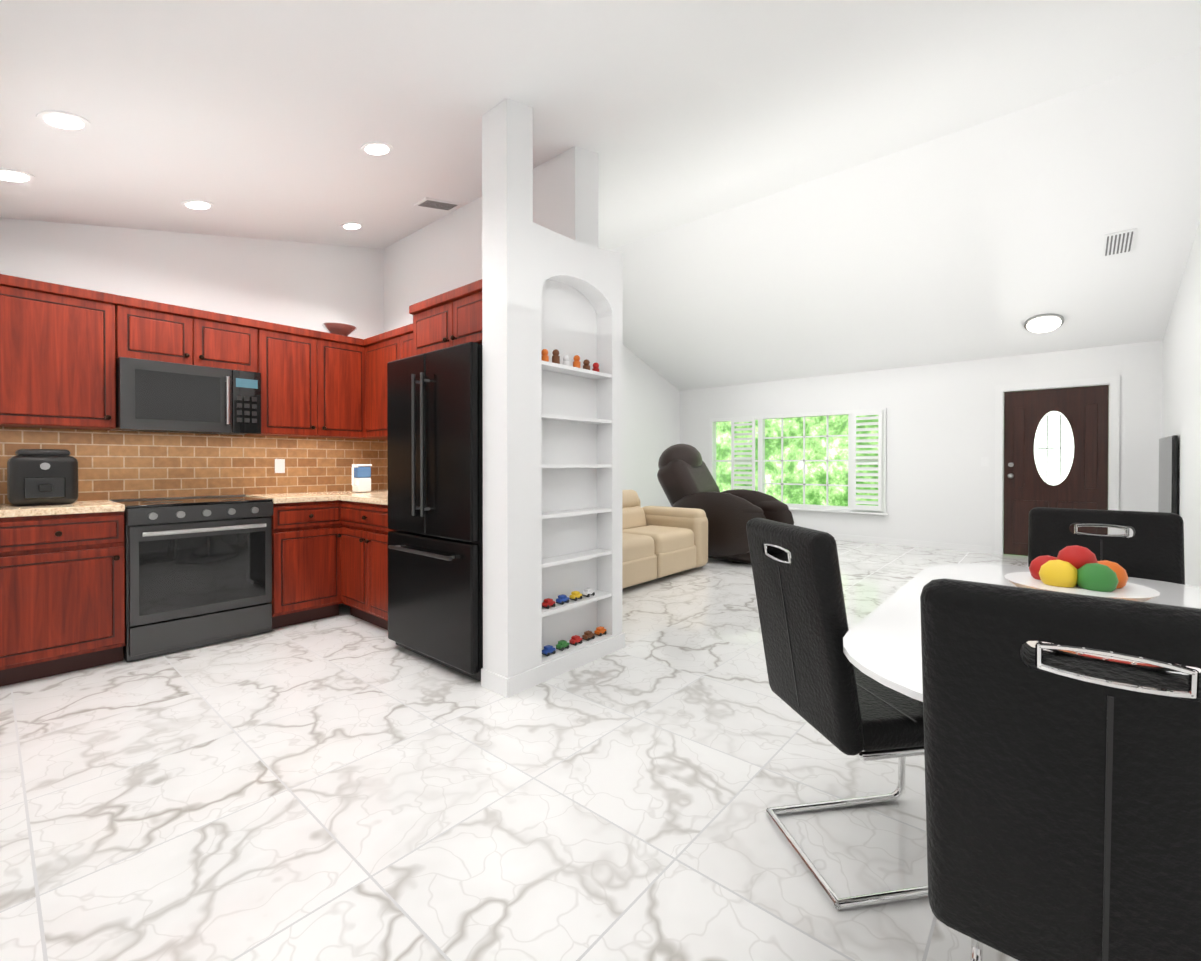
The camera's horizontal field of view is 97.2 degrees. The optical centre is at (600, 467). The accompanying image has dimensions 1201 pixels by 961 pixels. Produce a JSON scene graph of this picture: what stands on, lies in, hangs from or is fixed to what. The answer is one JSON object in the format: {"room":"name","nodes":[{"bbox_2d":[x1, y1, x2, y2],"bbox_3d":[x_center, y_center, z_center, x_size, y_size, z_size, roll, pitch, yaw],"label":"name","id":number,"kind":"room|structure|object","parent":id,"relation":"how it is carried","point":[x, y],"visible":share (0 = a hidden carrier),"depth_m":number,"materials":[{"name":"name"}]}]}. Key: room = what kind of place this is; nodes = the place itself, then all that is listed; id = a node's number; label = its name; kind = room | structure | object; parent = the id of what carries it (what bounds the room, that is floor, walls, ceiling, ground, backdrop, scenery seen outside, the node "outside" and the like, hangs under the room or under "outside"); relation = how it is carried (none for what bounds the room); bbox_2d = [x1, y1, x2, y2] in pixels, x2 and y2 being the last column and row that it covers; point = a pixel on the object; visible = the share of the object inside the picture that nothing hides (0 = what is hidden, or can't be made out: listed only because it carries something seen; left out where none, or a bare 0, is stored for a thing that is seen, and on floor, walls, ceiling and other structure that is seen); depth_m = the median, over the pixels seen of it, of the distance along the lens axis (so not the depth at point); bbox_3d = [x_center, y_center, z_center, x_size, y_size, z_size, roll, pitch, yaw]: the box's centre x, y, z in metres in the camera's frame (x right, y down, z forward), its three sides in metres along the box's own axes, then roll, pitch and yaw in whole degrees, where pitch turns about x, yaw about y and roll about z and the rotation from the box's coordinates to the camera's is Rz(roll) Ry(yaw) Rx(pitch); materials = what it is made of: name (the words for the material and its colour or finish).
{"room":"kitchen","nodes":[
{"label":"kitchen","id":0,"kind":"room"},
{"bbox_2d":[0,218,383,500],"bbox_3d":[-2.831,-0.848,3.920,0.100,3.950,2.500,0,1,41],"label":"wall","id":1,"kind":"structure","parent":0,"point":[311,286],"depth_m":3.85,"materials":[{"name":"white paint"}]},
{"bbox_2d":[0,274,119,433],"bbox_3d":[-3.236,-0.640,3.111,0.336,0.805,0.538,0,1,41],"label":"upper cabinet","id":2,"kind":"object","parent":1,"relation":"attached to","point":[63,348],"depth_m":3.02,"materials":[{"name":"brown wood"}]},
{"bbox_2d":[120,295,195,364],"bbox_3d":[-2.935,-0.858,3.459,0.336,0.375,0.375,0,1,41],"label":"upper cabinet","id":3,"kind":"object","parent":1,"relation":"attached to","point":[149,330],"depth_m":3.35,"materials":[{"name":"brown wood"}]},
{"bbox_2d":[111,357,260,433],"bbox_3d":[-2.764,-0.449,3.563,0.429,0.433,0.746,0,1,41],"label":"microwave","id":4,"kind":"object","parent":3,"relation":"attached to","point":[151,395],"visible":0.98,"depth_m":3.41,"materials":[{"name":"black metal"}]},
{"bbox_2d":[196,309,259,372],"bbox_3d":[-2.691,-0.860,3.744,0.336,0.375,0.375,0,1,41],"label":"upper cabinet","id":5,"kind":"object","parent":1,"relation":"attached to","point":[224,341],"depth_m":3.64,"materials":[{"name":"brown wood"}]},
{"bbox_2d":[240,321,319,437],"bbox_3d":[-2.438,-0.647,4.042,0.336,0.805,0.395,0,1,41],"label":"upper cabinet","id":6,"kind":"object","parent":1,"relation":"attached to","point":[289,355],"depth_m":3.94,"materials":[{"name":"brown wood"}]},
{"bbox_2d":[320,331,363,441],"bbox_3d":[-2.181,-0.649,4.342,0.336,0.805,0.395,0,1,41],"label":"upper cabinet","id":7,"kind":"object","parent":1,"relation":"attached to","point":[341,357],"depth_m":4.22,"materials":[{"name":"brown wood"}]},
{"bbox_2d":[322,322,356,335],"bbox_3d":[-2.140,-1.105,4.340,0.260,0.106,0.260,0,1,41],"label":"decorative bowl","id":8,"kind":"object","parent":7,"relation":"on","point":[343,329],"visible":0.71,"depth_m":4.27,"materials":[{"name":"brown metal"}]},
{"bbox_2d":[384,146,597,332],"bbox_3d":[-1.224,-0.851,4.334,3.000,3.950,0.220,0,1,41],"label":"wall","id":9,"kind":"structure","parent":0,"point":[442,255],"depth_m":4.00,"materials":[{"name":"white paint"}]},
{"bbox_2d":[360,438,379,441],"bbox_3d":[-1.962,-0.651,4.618,0.308,0.805,0.308,0,1,41],"label":"backsplash tile","id":10,"kind":"object","parent":9,"relation":"attached to","point":[361,439],"depth_m":4.70,"materials":[{"name":"brown tile"}]},
{"bbox_2d":[364,329,395,441],"bbox_3d":[-1.632,-0.649,4.316,0.587,0.805,0.336,0,1,41],"label":"upper cabinet","id":11,"kind":"object","parent":9,"relation":"attached to","point":[379,350],"depth_m":4.23,"materials":[{"name":"brown wood"}]},
{"bbox_2d":[396,325,407,359],"bbox_3d":[-1.186,-0.646,3.934,0.588,0.805,0.336,0,1,41],"label":"upper cabinet","id":12,"kind":"object","parent":9,"relation":"attached to","point":[402,332],"depth_m":3.97,"materials":[{"name":"brown wood"}]},
{"bbox_2d":[408,292,447,356],"bbox_3d":[-0.866,-0.878,3.500,0.449,0.335,0.576,0,1,41],"label":"upper cabinet","id":13,"kind":"object","parent":9,"relation":"attached to","point":[428,332],"depth_m":3.29,"materials":[{"name":"brown wood"}]},
{"bbox_2d":[448,279,481,346],"bbox_3d":[-0.525,-0.876,3.208,0.449,0.335,0.576,0,1,41],"label":"upper cabinet","id":14,"kind":"object","parent":9,"relation":"attached to","point":[464,302],"depth_m":3.04,"materials":[{"name":"brown wood"}]},
{"bbox_2d":[0,540,1027,960],"bbox_3d":[0.076,1.180,3.484,6.700,0.100,12.000,0,1,41],"label":"floor","id":15,"kind":"structure","parent":0,"point":[344,786],"depth_m":1.78,"materials":[{"name":"tile"}]},
{"bbox_2d":[0,510,124,686],"bbox_3d":[-3.133,0.693,3.032,0.606,0.881,0.538,0,1,41],"label":"base cabinet","id":16,"kind":"object","parent":15,"relation":"on","point":[62,575],"depth_m":2.85,"materials":[{"name":"brown wood"}]},
{"bbox_2d":[0,498,124,513],"bbox_3d":[-3.131,0.233,3.027,0.613,0.040,0.538,0,1,41],"label":"countertop","id":17,"kind":"structure","parent":16,"relation":"on","point":[93,503],"depth_m":2.90,"materials":[{"name":"beige stone"}]},
{"bbox_2d":[7,449,77,505],"bbox_3d":[-3.174,0.055,3.015,0.365,0.314,0.270,0,1,41],"label":"air fryer","id":18,"kind":"object","parent":17,"relation":"on","point":[35,477],"visible":1,"depth_m":2.93,"materials":[{"name":"black plastic"}]},
{"bbox_2d":[113,496,272,661],"bbox_3d":[-2.679,0.671,3.498,0.682,0.908,0.748,0,1,41],"label":"stove","id":19,"kind":"object","parent":15,"relation":"on","point":[198,571],"visible":1,"depth_m":3.28,"materials":[{"name":"black metal"}]},
{"bbox_2d":[271,498,339,628],"bbox_3d":[-2.311,0.686,3.992,0.606,0.881,0.470,0,1,41],"label":"base cabinet","id":20,"kind":"object","parent":15,"relation":"on","point":[306,534],"depth_m":3.78,"materials":[{"name":"brown wood"}]},
{"bbox_2d":[244,490,387,501],"bbox_3d":[-2.104,0.224,4.225,0.613,0.040,1.098,0,1,41],"label":"countertop","id":21,"kind":"structure","parent":20,"relation":"on","point":[303,494],"depth_m":4.01,"materials":[{"name":"beige stone"}]},
{"bbox_2d":[352,464,371,492],"bbox_3d":[-1.950,0.089,4.280,0.141,0.228,0.181,0,1,41],"label":"water pitcher","id":22,"kind":"object","parent":21,"relation":"on","point":[361,478],"visible":1,"depth_m":4.27,"materials":[{"name":"white plastic"}]},
{"bbox_2d":[340,498,394,629],"bbox_3d":[-1.410,0.687,3.925,0.905,0.881,0.656,0,1,41],"label":"base cabinet","id":23,"kind":"object","parent":15,"relation":"on","point":[364,529],"depth_m":3.71,"materials":[{"name":"brown wood"}]},
{"bbox_2d":[340,494,387,501],"bbox_3d":[-1.399,0.226,3.907,0.870,0.040,0.663,0,1,41],"label":"countertop","id":24,"kind":"structure","parent":23,"relation":"on","point":[359,497],"depth_m":3.76,"materials":[{"name":"beige stone"}]},
{"bbox_2d":[387,342,482,681],"bbox_3d":[-0.773,0.239,3.267,0.880,1.785,0.796,0,1,41],"label":"fridge","id":25,"kind":"object","parent":15,"relation":"on","point":[435,493],"visible":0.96,"depth_m":2.92,"materials":[{"name":"black metal"}]},
{"bbox_2d":[482,98,622,677],"bbox_3d":[-0.237,-0.467,3.030,0.200,3.200,0.920,0,1,41],"label":"shelf","id":26,"kind":"object","parent":15,"relation":"on","point":[550,291],"visible":0.92,"depth_m":2.77,"materials":[{"name":"white paint"}]},
{"bbox_2d":[542,588,606,655],"bbox_3d":[-0.143,0.878,3.087,0.044,0.306,0.515,0,1,41],"label":"decor","id":27,"kind":"object","parent":26,"relation":"in","point":[561,645],"visible":1,"depth_m":3.05,"materials":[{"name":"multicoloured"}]},
{"bbox_2d":[541,360,611,616],"bbox_3d":[-0.167,0.113,3.060,0.119,1.360,0.586,0,1,41],"label":"boards","id":28,"kind":"object","parent":26,"relation":"attached to","point":[582,555],"visible":0.79,"depth_m":3.03,"materials":[{"name":"white wood"}]},
{"bbox_2d":[503,633,624,697],"bbox_3d":[-0.157,1.089,2.972,0.011,0.090,0.944,0,1,41],"label":"baseboard","id":29,"kind":"structure","parent":15,"relation":"on","point":[512,685],"depth_m":2.89,"materials":[{"name":"white wood"}]},
{"bbox_2d":[622,490,707,588],"bbox_3d":[0.193,0.673,5.356,0.963,0.828,2.000,0,1,41],"label":"sofa","id":30,"kind":"object","parent":15,"relation":"on","point":[659,541],"visible":0.52,"depth_m":5.41,"materials":[{"name":"beige leather"}]},
{"bbox_2d":[657,443,793,563],"bbox_3d":[1.454,0.430,6.539,1.611,1.474,0.960,0,1,41],"label":"chair","id":31,"kind":"object","parent":15,"relation":"on","point":[685,478],"visible":0.67,"depth_m":6.33,"materials":[{"name":"black leather"}]},
{"bbox_2d":[746,518,927,909],"bbox_3d":[0.796,0.653,1.585,0.592,0.978,0.430,0,0,-9],"label":"chair","id":32,"kind":"object","parent":15,"relation":"on","point":[819,682],"visible":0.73,"depth_m":1.43,"materials":[{"name":"black leather"}]},
{"bbox_2d":[843,563,1200,701],"bbox_3d":[1.238,0.769,1.379,0.840,0.752,1.600,0,1,41],"label":"dining table","id":33,"kind":"object","parent":15,"relation":"on","point":[882,643],"visible":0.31,"depth_m":1.32,"materials":[{"name":"white"}]},
{"bbox_2d":[1004,545,1159,601],"bbox_3d":[1.238,0.297,1.376,0.400,0.190,0.560,0,1,41],"label":"centrepiece","id":34,"kind":"object","parent":33,"relation":"on","point":[1075,569],"visible":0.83,"depth_m":1.33,"materials":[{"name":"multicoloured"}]},
{"bbox_2d":[920,578,1200,960],"bbox_3d":[0.832,0.658,0.889,0.430,0.978,0.592,0,1,41],"label":"chair","id":35,"kind":"object","parent":15,"relation":"on","point":[1063,797],"visible":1,"depth_m":0.72,"materials":[{"name":"black leather"}]},
{"bbox_2d":[1028,507,1184,584],"bbox_3d":[1.733,0.652,1.818,0.430,0.978,0.592,0,1,41],"label":"chair","id":36,"kind":"object","parent":15,"relation":"on","point":[1152,548],"visible":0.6,"depth_m":1.94,"materials":[{"name":"black leather"}]},
{"bbox_2d":[0,0,1200,390],"bbox_3d":[0.076,-1.978,3.462,6.700,1.415,12.000,0,1,41],"label":"ceiling","id":37,"kind":"structure","parent":0,"point":[798,188],"depth_m":3.30,"materials":[{"name":"white paint"}]},
{"bbox_2d":[0,168,35,182],"bbox_3d":[-2.930,-1.449,2.632,0.170,0.044,0.167,0,1,41],"label":"recessed light","id":38,"kind":"object","parent":37,"relation":"in","point":[13,175],"visible":1,"depth_m":2.63,"materials":[{"name":"white"}]},
{"bbox_2d":[36,110,90,130],"bbox_3d":[-2.289,-1.478,2.258,0.170,0.044,0.167,0,1,41],"label":"recessed light","id":39,"kind":"object","parent":37,"relation":"in","point":[63,120],"visible":1,"depth_m":2.25,"materials":[{"name":"white"}]},
{"bbox_2d":[181,200,213,209],"bbox_3d":[-2.506,-1.633,3.294,0.170,0.044,0.167,0,1,41],"label":"recessed light","id":40,"kind":"object","parent":37,"relation":"in","point":[198,204],"visible":1,"depth_m":3.28,"materials":[{"name":"white"}]},
{"bbox_2d":[340,222,363,229],"bbox_3d":[-1.923,-1.867,4.096,0.170,0.044,0.167,0,1,41],"label":"recessed light","id":41,"kind":"object","parent":37,"relation":"in","point":[352,226],"visible":1,"depth_m":4.08,"materials":[{"name":"white"}]},
{"bbox_2d":[360,141,392,155],"bbox_3d":[-1.233,-1.756,2.919,0.170,0.044,0.167,0,1,41],"label":"recessed light","id":42,"kind":"object","parent":37,"relation":"in","point":[375,148],"visible":1,"depth_m":2.91,"materials":[{"name":"white"}]},
{"bbox_2d":[414,197,460,210],"bbox_3d":[-1.198,-1.936,3.897,0.160,0.079,0.295,0,1,41],"label":"ceiling vent","id":43,"kind":"object","parent":37,"relation":"in","point":[434,203],"visible":1,"depth_m":3.87,"materials":[{"name":"white metal"}]},
{"bbox_2d":[1024,313,1063,332],"bbox_3d":[4.929,-1.594,5.884,0.340,0.155,0.332,0,1,41],"label":"flush ceiling light","id":44,"kind":"object","parent":37,"relation":"attached to","point":[1041,323],"visible":1,"depth_m":5.81,"materials":[{"name":"white glass"}]},
{"bbox_2d":[1102,228,1136,257],"bbox_3d":[4.584,-1.980,4.680,0.200,0.112,0.308,0,1,41],"label":"ceiling vent","id":45,"kind":"object","parent":37,"relation":"in","point":[1118,243],"visible":0.98,"depth_m":4.67,"materials":[{"name":"white metal"}]},
{"bbox_2d":[622,345,679,507],"bbox_3d":[-0.482,-0.874,7.583,0.100,3.950,6.120,0,1,41],"label":"wall","id":46,"kind":"structure","parent":0,"point":[651,415],"depth_m":8.97,"materials":[{"name":"white paint"}]},
{"bbox_2d":[680,340,1162,553],"bbox_3d":[3.843,-0.276,7.831,6.350,2.750,0.120,0,1,41],"label":"wall","id":47,"kind":"structure","parent":0,"point":[940,483],"depth_m":7.09,"materials":[{"name":"white paint"}]},
{"bbox_2d":[709,408,887,514],"bbox_3d":[3.018,-0.092,8.467,2.870,1.523,0.190,0,1,41],"label":"living room window","id":48,"kind":"structure","parent":47,"relation":"in","point":[761,460],"depth_m":8.28,"materials":[{"name":"white"}]},
{"bbox_2d":[731,417,754,490],"bbox_3d":[2.394,-0.108,8.884,0.420,1.440,0.062,0,1,41],"label":"window shutter","id":49,"kind":"object","parent":48,"relation":"attached to","point":[752,448],"visible":0.88,"depth_m":8.88,"materials":[{"name":"white wood"}]},
{"bbox_2d":[852,410,881,510],"bbox_3d":[3.848,-0.099,7.638,0.390,1.440,0.062,0,1,41],"label":"window shutter","id":50,"kind":"object","parent":48,"relation":"attached to","point":[855,463],"visible":1,"depth_m":7.63,"materials":[{"name":"white wood"}]},
{"bbox_2d":[829,533,990,553],"bbox_3d":[3.242,1.051,8.268,4.620,0.090,0.011,0,1,41],"label":"baseboard","id":51,"kind":"structure","parent":47,"relation":"attached to","point":[888,541],"depth_m":7.31,"materials":[{"name":"white wood"}]},
{"bbox_2d":[995,376,1119,555],"bbox_3d":[5.472,0.037,6.392,1.130,2.145,0.185,0,1,41],"label":"door frame","id":52,"kind":"structure","parent":47,"relation":"attached to","point":[1056,444],"depth_m":6.38,"materials":[{"name":"white wood"}]},
{"bbox_2d":[1162,220,1200,586],"bbox_3d":[2.442,-0.830,1.390,0.100,3.950,11.720,0,1,41],"label":"wall","id":53,"kind":"structure","parent":0,"point":[1181,400],"depth_m":4.67,"materials":[{"name":"white paint"}]},
{"bbox_2d":[1158,435,1177,513],"bbox_3d":[5.680,0.132,5.292,0.050,0.870,0.850,0,1,41],"label":"wall-mounted tv","id":54,"kind":"object","parent":53,"relation":"attached to","point":[1168,464],"visible":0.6,"depth_m":5.14,"materials":[{"name":"black"}]},
{"label":"outside","id":55,"kind":"structure","parent":0,"visible":0},
{"bbox_2d":[716,415,877,505],"bbox_3d":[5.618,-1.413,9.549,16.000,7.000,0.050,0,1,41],"label":"garden","id":56,"kind":"object","parent":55,"point":[814,478],"depth_m":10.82,"materials":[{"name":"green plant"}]}
]}

